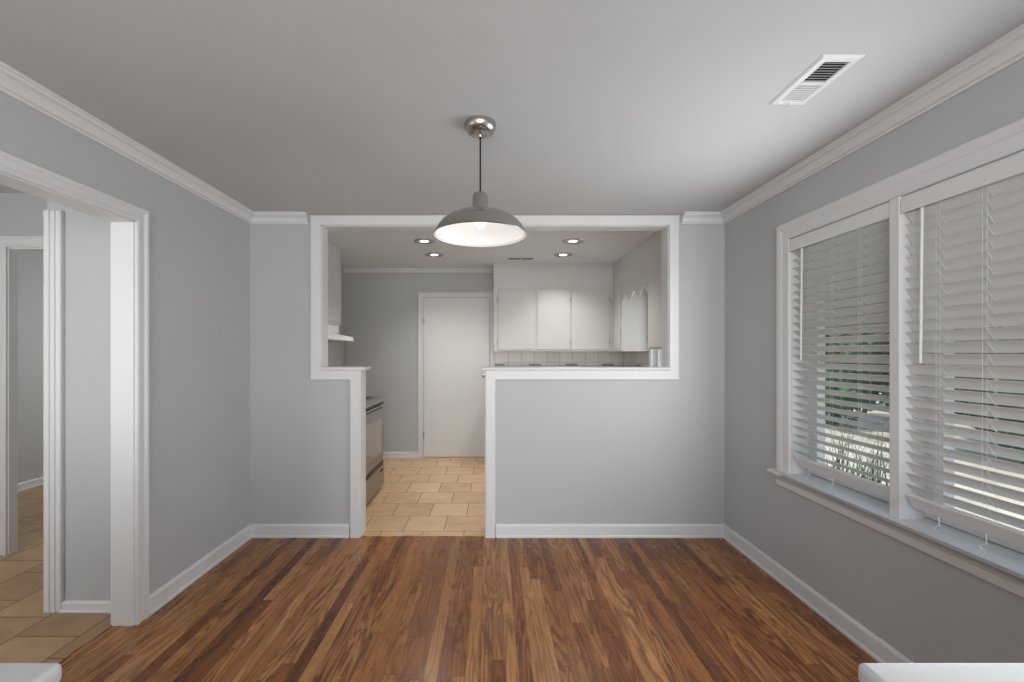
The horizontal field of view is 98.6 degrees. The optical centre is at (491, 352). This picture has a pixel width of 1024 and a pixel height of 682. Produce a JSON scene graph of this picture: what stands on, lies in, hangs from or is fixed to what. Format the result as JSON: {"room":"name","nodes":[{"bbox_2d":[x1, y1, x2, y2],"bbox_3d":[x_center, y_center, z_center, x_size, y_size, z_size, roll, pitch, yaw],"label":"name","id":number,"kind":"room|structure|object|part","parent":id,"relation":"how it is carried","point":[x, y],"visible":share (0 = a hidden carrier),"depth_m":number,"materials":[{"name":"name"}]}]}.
{"room":"dining room","nodes":[
{"label":"dining room","id":0,"kind":"room"},
{"bbox_2d":[0,193,46,235],"bbox_3d":[-3.538,0.100,2.967,2.424,2.500,0.055,0,0,0],"label":"wall","id":1,"kind":"structure","parent":0,"point":[21,214],"depth_m":2.94,"materials":[{"name":"grey paint"}]},
{"bbox_2d":[0,236,43,555],"bbox_3d":[-2.812,0.283,2.957,0.992,2.125,0.076,0,0,0],"label":"trim","id":2,"kind":"structure","parent":1,"relation":"attached to","point":[10,246],"depth_m":2.94,"materials":[{"name":"white paint"}]},
{"bbox_2d":[18,251,43,482],"bbox_3d":[-4.685,0.100,2.600,0.130,2.500,7.000,0,0,0],"label":"wall","id":3,"kind":"structure","parent":0,"point":[30,263],"depth_m":4.40,"materials":[{"name":"grey paint"}]},
{"bbox_2d":[18,476,43,491],"bbox_3d":[-4.609,1.308,4.497,0.022,0.077,3.005,0,0,0],"label":"baseboard","id":4,"kind":"structure","parent":3,"relation":"attached to","point":[35,482],"depth_m":4.39,"materials":[{"name":"white paint"}]},
{"bbox_2d":[0,92,249,594],"bbox_3d":[-1.829,0.117,0.114,0.109,2.466,6.228,0,0,0],"label":"wall","id":5,"kind":"structure","parent":0,"point":[199,252],"depth_m":2.54,"materials":[{"name":"grey paint"}]},
{"bbox_2d":[0,172,133,625],"bbox_3d":[-1.831,0.347,1.401,0.113,2.005,1.565,0,0,0],"label":"trim","id":6,"kind":"structure","parent":5,"relation":"attached to","point":[122,229],"depth_m":2.18,"materials":[{"name":"white paint"}]},
{"bbox_2d":[0,150,148,624],"bbox_3d":[-1.764,0.312,1.401,0.022,2.075,1.705,0,0,0],"label":"trim","id":7,"kind":"structure","parent":5,"relation":"attached to","point":[14,166],"depth_m":2.19,"materials":[{"name":"white paint"}]},
{"bbox_2d":[0,61,253,223],"bbox_3d":[-1.742,-0.980,0.114,0.066,0.072,6.228,0,0,0],"label":"trim","id":8,"kind":"structure","parent":5,"relation":"attached to","point":[13,83],"depth_m":1.97,"materials":[{"name":"white paint"}]},
{"bbox_2d":[149,524,250,615],"bbox_3d":[-1.764,1.301,0.114,0.022,0.096,6.228,0,0,0],"label":"baseboard","id":9,"kind":"structure","parent":5,"relation":"attached to","point":[172,588],"depth_m":2.61,"materials":[{"name":"white paint"}]},
{"bbox_2d":[47,200,343,599],"bbox_3d":[-2.105,0.080,3.990,0.442,2.540,3.380,0,0,0],"label":"wall","id":10,"kind":"structure","parent":0,"point":[87,238],"depth_m":2.30,"materials":[{"name":"grey paint"}]},
{"bbox_2d":[42,210,63,612],"bbox_3d":[-2.293,0.303,2.605,0.114,2.086,0.650,0,0,0],"label":"trim","id":11,"kind":"structure","parent":10,"relation":"attached to","point":[53,220],"depth_m":2.28,"materials":[{"name":"white paint"}]},
{"bbox_2d":[60,600,110,612],"bbox_3d":[-2.063,1.320,2.289,0.350,0.053,0.022,0,0,0],"label":"baseboard","id":12,"kind":"structure","parent":10,"relation":"attached to","point":[67,606],"depth_m":2.28,"materials":[{"name":"white paint"}]},
{"bbox_2d":[328,267,340,325],"bbox_3d":[-1.754,-0.570,4.014,0.311,0.560,1.331,0,0,0],"label":"upper cabinet","id":13,"kind":"object","parent":10,"relation":"attached to","point":[334,277],"visible":0.24,"depth_m":4.46,"materials":[{"name":"beige paint"}]},
{"bbox_2d":[328,324,352,341],"bbox_3d":[-1.654,-0.199,4.165,0.508,0.181,0.990,0,0,0],"label":"range hood","id":14,"kind":"object","parent":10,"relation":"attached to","point":[333,330],"visible":0.28,"depth_m":4.26,"materials":[{"name":"white metal"}]},
{"bbox_2d":[0,184,656,269],"bbox_3d":[-1.400,-1.135,2.600,6.700,0.130,7.000,0,0,0],"label":"ceiling","id":15,"kind":"structure","parent":0,"point":[359,249],"depth_m":4.63,"materials":[{"name":"paint"}]},
{"bbox_2d":[414,238,434,243],"bbox_3d":[-0.660,-1.086,4.290,0.208,0.008,0.208,0,0,0],"label":"recessed light","id":16,"kind":"object","parent":15,"relation":"in","point":[421,240],"visible":1,"depth_m":4.28,"materials":[{"name":"silver metal"}]},
{"bbox_2d":[425,253,442,256],"bbox_3d":[-0.640,-1.086,4.880,0.208,0.008,0.208,0,0,0],"label":"recessed light","id":17,"kind":"object","parent":15,"relation":"in","point":[426,254],"visible":1,"depth_m":4.86,"materials":[{"name":"white"}]},
{"bbox_2d":[508,258,532,261],"bbox_3d":[0.330,-1.081,5.120,0.290,0.019,0.120,0,0,0],"label":"ceiling vent","id":18,"kind":"object","parent":15,"relation":"in","point":[509,259],"visible":1,"depth_m":5.08,"materials":[{"name":"white metal"}]},
{"bbox_2d":[554,253,572,256],"bbox_3d":[0.790,-1.086,4.880,0.208,0.008,0.208,0,0,0],"label":"recessed light","id":19,"kind":"object","parent":15,"relation":"in","point":[556,254],"visible":1,"depth_m":4.86,"materials":[{"name":"white"}]},
{"bbox_2d":[562,238,583,243],"bbox_3d":[0.790,-1.086,4.290,0.208,0.008,0.208,0,0,0],"label":"recessed light","id":20,"kind":"object","parent":15,"relation":"in","point":[574,240],"visible":1,"depth_m":4.28,"materials":[{"name":"white"}]},
{"bbox_2d":[328,242,340,272],"bbox_3d":[-1.760,-0.970,4.014,0.300,0.240,1.332,0,0,0],"label":"wall","id":21,"kind":"structure","parent":0,"point":[334,254],"depth_m":4.50,"materials":[{"name":"beige paint"}]},
{"bbox_2d":[344,273,493,456],"bbox_3d":[-0.045,0.080,5.730,3.930,2.540,0.100,0,0,0],"label":"wall","id":22,"kind":"structure","parent":0,"point":[381,309],"depth_m":5.68,"materials":[{"name":"grey paint"}]},
{"bbox_2d":[383,452,417,457],"bbox_3d":[-1.433,1.310,5.669,0.953,0.072,0.022,0,0,0],"label":"baseboard","id":23,"kind":"structure","parent":22,"relation":"attached to","point":[385,454],"depth_m":5.66,"materials":[{"name":"white paint"}]},
{"bbox_2d":[343,268,493,272],"bbox_3d":[-0.945,-1.063,5.655,1.930,0.054,0.050,0,0,0],"label":"trim","id":24,"kind":"structure","parent":22,"relation":"attached to","point":[346,270],"depth_m":5.66,"materials":[{"name":"white paint"}]},
{"bbox_2d":[418,292,494,457],"bbox_3d":[-0.459,0.281,5.639,0.989,2.130,0.081,0,0,0],"label":"door","id":25,"kind":"structure","parent":22,"relation":"in","point":[456,324],"depth_m":5.67,"materials":[{"name":"white paint"}]},
{"bbox_2d":[494,288,533,350],"bbox_3d":[0.268,-0.405,5.510,0.495,0.770,0.338,0,0,0],"label":"upper cabinet","id":26,"kind":"object","parent":22,"relation":"attached to","point":[513,307],"visible":1,"depth_m":5.35,"materials":[{"name":"beige paint"}]},
{"bbox_2d":[495,351,648,366],"bbox_3d":[0.910,0.200,5.340,1.780,0.440,0.680,0,0,0],"label":"tile backsplash","id":27,"kind":"structure","parent":22,"relation":"attached to","point":[502,358],"depth_m":5.67,"materials":[{"name":"tile"}]},
{"bbox_2d":[534,288,612,350],"bbox_3d":[0.997,-0.405,5.510,0.961,0.770,0.338,0,0,0],"label":"upper cabinet","id":28,"kind":"object","parent":22,"relation":"attached to","point":[565,319],"visible":0.98,"depth_m":5.35,"materials":[{"name":"beige paint"}]},
{"bbox_3d":[0.750,-0.406,5.354,0.404,0.728,0.012,0,0,0],"label":"cabinet door","id":29,"kind":"part","parent":28,"relation":"part of","materials":[{"name":"beige paint"}]},
{"bbox_3d":[1.196,-0.406,5.354,0.459,0.728,0.012,0,0,0],"label":"cabinet door","id":30,"kind":"part","parent":28,"relation":"part of","materials":[{"name":"beige paint"}]},
{"bbox_2d":[0,457,877,681],"bbox_3d":[-1.425,1.408,1.500,6.450,0.124,9.000,0,0,0],"label":"floor","id":31,"kind":"structure","parent":0,"point":[364,608],"depth_m":2.28,"materials":[{"name":"brown wood"}]},
{"bbox_2d":[366,396,383,503],"bbox_3d":[-1.463,0.818,4.032,0.794,1.056,0.755,0,0,0],"label":"range","id":32,"kind":"object","parent":31,"relation":"on","point":[374,464],"visible":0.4,"depth_m":4.06,"materials":[{"name":"silver metal"}]},
{"bbox_3d":[-1.103,0.801,4.032,0.035,0.527,0.745,0,0,0],"label":"oven door","id":33,"kind":"part","parent":32,"relation":"part of","materials":[{"name":"silver metal"}]},
{"bbox_3d":[-1.100,1.208,4.032,0.040,0.195,0.745,0,0,0],"label":"storage drawer","id":34,"kind":"part","parent":32,"relation":"part of","materials":[{"name":"silver metal"}]},
{"bbox_3d":[-1.078,0.526,4.032,0.024,0.048,0.655,0,0,0],"label":"door handle","id":35,"kind":"part","parent":32,"relation":"part of","materials":[{"name":"silver metal"}]},
{"bbox_3d":[-1.128,0.456,4.032,0.084,0.045,0.755,0,0,0],"label":"control panel","id":36,"kind":"part","parent":32,"relation":"part of","materials":[{"name":"silver metal"}]},
{"bbox_2d":[250,215,724,536],"bbox_3d":[-0.025,0.117,3.288,3.950,2.466,0.120,0,0,0],"label":"wall","id":37,"kind":"structure","parent":0,"point":[567,451],"depth_m":3.23,"materials":[{"name":"grey paint"}]},
{"bbox_2d":[251,212,308,223],"bbox_3d":[-1.560,-0.980,3.195,0.430,0.072,0.066,0,0,0],"label":"trim","id":38,"kind":"structure","parent":37,"relation":"attached to","point":[258,217],"depth_m":3.20,"materials":[{"name":"white paint"}]},
{"bbox_2d":[320,366,370,369],"bbox_3d":[-1.089,0.114,3.283,0.328,0.022,0.170,0,0,0],"label":"trim","id":39,"kind":"structure","parent":37,"relation":"attached to","point":[329,367],"depth_m":3.20,"materials":[{"name":"white paint"}]},
{"bbox_2d":[251,524,723,537],"bbox_3d":[-0.035,1.301,3.217,3.481,0.096,0.022,0,0,0],"label":"baseboard","id":40,"kind":"structure","parent":37,"relation":"attached to","point":[257,530],"depth_m":3.21,"materials":[{"name":"white paint"}]},
{"bbox_2d":[310,215,678,537],"bbox_3d":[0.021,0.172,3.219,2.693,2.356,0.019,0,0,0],"label":"trim","id":41,"kind":"structure","parent":37,"relation":"attached to","point":[316,221],"depth_m":3.21,"materials":[{"name":"white paint"}]},
{"bbox_2d":[482,367,669,369],"bbox_3d":[0.612,0.115,3.283,1.364,0.020,0.170,0,0,0],"label":"trim","id":42,"kind":"structure","parent":37,"relation":"attached to","point":[483,368],"depth_m":3.20,"materials":[{"name":"white paint"}]},
{"bbox_2d":[681,212,723,223],"bbox_3d":[1.546,-0.980,3.195,0.321,0.072,0.066,0,0,0],"label":"trim","id":43,"kind":"structure","parent":37,"relation":"attached to","point":[686,217],"depth_m":3.20,"materials":[{"name":"white paint"}]},
{"bbox_2d":[0,0,1023,214],"bbox_3d":[-0.019,-1.086,0.094,3.751,0.140,6.388,0,0,0],"label":"ceiling","id":44,"kind":"structure","parent":0,"point":[312,107],"depth_m":1.67,"materials":[{"name":"paint"}]},
{"bbox_2d":[433,115,526,246],"bbox_3d":[-0.052,-0.768,1.950,0.413,0.496,0.413,0,0,0],"label":"pendant lamp","id":45,"kind":"object","parent":44,"relation":"hanging from","point":[479,225],"visible":1,"depth_m":1.95,"materials":[{"name":"silver metal"}]},
{"bbox_3d":[-0.052,-0.573,1.950,0.413,0.106,0.413,0,0,0],"label":"lamp shade","id":46,"kind":"part","parent":45,"relation":"part of","materials":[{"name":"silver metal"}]},
{"bbox_3d":[-0.052,-0.836,1.950,0.006,0.251,0.006,0,0,-22],"label":"cord","id":47,"kind":"part","parent":45,"relation":"part of","materials":[{"name":"black rubber"}]},
{"bbox_3d":[-0.052,-0.587,1.950,0.060,0.070,0.060,0,0,0],"label":"bulb","id":48,"kind":"part","parent":45,"relation":"part of","materials":[{"name":"white glass"}]},
{"bbox_2d":[768,54,865,108],"bbox_3d":[1.199,-1.004,1.647,0.146,0.025,0.300,0,0,0],"label":"ceiling vent","id":49,"kind":"object","parent":44,"relation":"in","point":[828,67],"visible":1,"depth_m":1.62,"materials":[{"name":"white metal"}]},
{"bbox_2d":[494,231,661,287],"bbox_3d":[0.910,-0.940,4.514,1.780,0.300,2.332,0,0,0],"label":"soffit","id":50,"kind":"structure","parent":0,"point":[648,254],"depth_m":5.36,"materials":[{"name":"beige paint"}]},
{"bbox_2d":[622,270,647,301],"bbox_3d":[1.489,-0.679,4.588,0.018,0.220,0.831,0,0,0],"label":"scalloped valance","id":51,"kind":"object","parent":50,"relation":"attached to","point":[636,284],"visible":0.94,"depth_m":4.54,"materials":[{"name":"beige paint"}]},
{"bbox_2d":[653,349,656,366],"bbox_3d":[1.860,0.080,4.514,0.120,2.540,2.332,0,0,0],"label":"wall","id":52,"kind":"structure","parent":0,"point":[654,350],"depth_m":4.93,"materials":[{"name":"grey paint"}]},
{"bbox_2d":[613,284,648,350],"bbox_3d":[1.633,-0.405,5.182,0.333,0.770,0.354,0,0,0],"label":"upper cabinet","id":53,"kind":"object","parent":52,"relation":"attached to","point":[630,317],"visible":0.86,"depth_m":5.01,"materials":[{"name":"beige paint"}]},
{"bbox_3d":[1.472,-0.406,5.185,0.012,0.728,0.270,0,0,0],"label":"cabinet door","id":54,"kind":"part","parent":53,"relation":"part of","materials":[{"name":"beige paint"}]},
{"bbox_2d":[647,262,661,348],"bbox_3d":[1.629,-0.412,3.760,0.341,0.755,0.821,0,0,0],"label":"upper cabinet","id":55,"kind":"object","parent":52,"relation":"attached to","point":[654,283],"visible":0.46,"depth_m":3.95,"materials":[{"name":"beige paint"}]},
{"bbox_2d":[649,349,661,366],"bbox_3d":[1.836,-0.220,4.565,0.108,1.020,0.850,0,0,0],"label":"window","id":56,"kind":"structure","parent":52,"relation":"in","point":[659,351],"depth_m":4.92,"materials":[{"name":"white paint"}]},
{"bbox_3d":[1.791,-0.220,4.565,0.018,1.020,0.850,0,0,0],"label":"casing","id":57,"kind":"part","parent":56,"relation":"part of","materials":[{"name":"white paint"}]},
{"bbox_3d":[1.870,-0.220,4.565,0.040,0.900,0.730,0,0,0],"label":"frame","id":58,"kind":"part","parent":56,"relation":"part of","materials":[{"name":"white paint"}]},
{"bbox_2d":[725,59,1023,662],"bbox_3d":[1.781,0.117,0.174,0.150,2.466,6.348,0,0,0],"label":"wall","id":59,"kind":"structure","parent":0,"point":[926,608],"depth_m":2.12,"materials":[{"name":"grey paint"}]},
{"bbox_2d":[723,524,912,662],"bbox_3d":[1.695,1.301,0.114,0.022,0.096,6.228,0,0,0],"label":"baseboard","id":60,"kind":"structure","parent":59,"relation":"attached to","point":[874,646],"depth_m":2.26,"materials":[{"name":"white paint"}]},
{"bbox_2d":[720,24,1023,223],"bbox_3d":[1.673,-0.980,0.114,0.066,0.072,6.228,0,0,0],"label":"trim","id":61,"kind":"structure","parent":59,"relation":"attached to","point":[1008,50],"depth_m":1.79,"materials":[{"name":"white paint"}]},
{"bbox_2d":[767,117,1023,598],"bbox_3d":[1.751,0.020,1.849,0.210,1.536,1.578,0,0,0],"label":"window","id":62,"kind":"structure","parent":59,"relation":"in","point":[1001,565],"depth_m":1.84,"materials":[{"name":"white paint"}]},
{"bbox_2d":[789,203,888,497],"bbox_3d":[1.724,0.020,2.190,0.064,1.324,0.632,0,0,0],"label":"window blind","id":63,"kind":"object","parent":62,"relation":"attached to","point":[874,221],"visible":0.83,"depth_m":2.14,"materials":[{"name":"white plastic"}]},
{"bbox_3d":[1.726,0.606,2.190,0.041,0.058,0.616,0,0,0],"label":"rail","id":64,"kind":"part","parent":63,"relation":"part of","materials":[{"name":"white plastic"}]},
{"bbox_3d":[1.812,0.017,2.187,0.052,1.323,0.630,0,0,0],"label":"sash","id":65,"kind":"part","parent":62,"relation":"part of","materials":[{"name":"white paint"}]},
{"bbox_2d":[900,152,1023,550],"bbox_3d":[1.724,0.020,1.511,0.064,1.324,0.626,0,0,0],"label":"window blind","id":66,"kind":"object","parent":62,"relation":"attached to","point":[967,229],"visible":1,"depth_m":1.59,"materials":[{"name":"white plastic"}]},
{"bbox_3d":[1.700,0.653,1.680,0.016,0.056,0.026,0,0,0],"label":"cord","id":67,"kind":"part","parent":66,"relation":"part of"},
{"bbox_3d":[1.726,0.606,1.511,0.041,0.058,0.610,0,0,0],"label":"rail","id":68,"kind":"part","parent":66,"relation":"part of","materials":[{"name":"white plastic"}]},
{"bbox_3d":[1.700,0.653,1.520,0.016,0.056,0.026,0,0,0],"label":"cord","id":69,"kind":"part","parent":66,"relation":"part of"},
{"bbox_3d":[1.812,0.017,1.511,0.052,1.323,0.630,0,0,0],"label":"sash","id":70,"kind":"part","parent":62,"relation":"part of","materials":[{"name":"white paint"}]},
{"bbox_2d":[825,230,1023,336],"bbox_3d":[2.299,-0.535,2.150,0.858,0.809,3.500,0,0,0],"label":"awning","id":71,"kind":"object","parent":59,"relation":"attached to","point":[887,312],"visible":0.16,"depth_m":3.02,"materials":[{"name":"beige metal"}]},
{"bbox_3d":[-1.218,0.914,0.500,1.115,0.872,0.120,0,0,0],"label":"wall","id":72,"kind":"structure","parent":0,"visible":0},
{"bbox_2d":[0,663,61,681],"bbox_3d":[-1.198,0.462,0.510,1.155,0.032,0.260,0,0,0],"label":"ledge cap","id":73,"kind":"object","parent":72,"relation":"on","point":[9,672],"visible":1,"depth_m":0.62,"materials":[{"name":"white paint"}]},
{"bbox_3d":[1.135,0.914,0.500,1.141,0.872,0.120,0,0,0],"label":"wall","id":74,"kind":"structure","parent":0,"visible":0},
{"bbox_2d":[858,663,1023,681],"bbox_3d":[1.117,0.462,0.510,1.179,0.032,0.260,0,0,0],"label":"ledge cap","id":75,"kind":"object","parent":74,"relation":"on","point":[867,672],"visible":1,"depth_m":0.62,"materials":[{"name":"white paint"}]},
{"label":"outside","id":76,"kind":"structure","parent":0,"visible":0},
{"bbox_2d":[825,393,1023,530],"bbox_3d":[15.950,1.850,10.000,28.100,0.200,44.000,0,0,0],"label":"ground","id":77,"kind":"structure","parent":76,"point":[881,413],"depth_m":7.37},
{"bbox_2d":[825,331,888,425],"bbox_3d":[8.231,-0.236,10.595,3.240,3.995,3.227,0,0,45],"label":"leafy shrub","id":78,"kind":"object","parent":77,"relation":"on","point":[865,401],"visible":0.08,"depth_m":9.67,"materials":[{"name":"green plant"}]},
{"bbox_2d":[825,414,888,485],"bbox_3d":[3.335,1.133,4.372,1.756,1.233,1.788,0,0,0],"label":"plant","id":79,"kind":"object","parent":77,"relation":"on","point":[878,473],"visible":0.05,"depth_m":4.28,"materials":[{"name":"green plant"}]},
{"bbox_2d":[879,382,888,406],"bbox_3d":[12.375,-0.336,13.178,3.402,4.194,3.389,0,0,-4],"label":"leafy shrub","id":80,"kind":"object","parent":77,"relation":"on","point":[881,402],"visible":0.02,"depth_m":13.34,"materials":[{"name":"green plant"}]},
{"bbox_2d":[954,327,1023,462],"bbox_3d":[8.518,-0.236,6.926,3.240,3.995,3.227,0,0,-18],"label":"leafy shrub","id":81,"kind":"object","parent":77,"relation":"on","point":[1016,407],"visible":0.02,"depth_m":6.79,"materials":[{"name":"green plant"}]}
]}

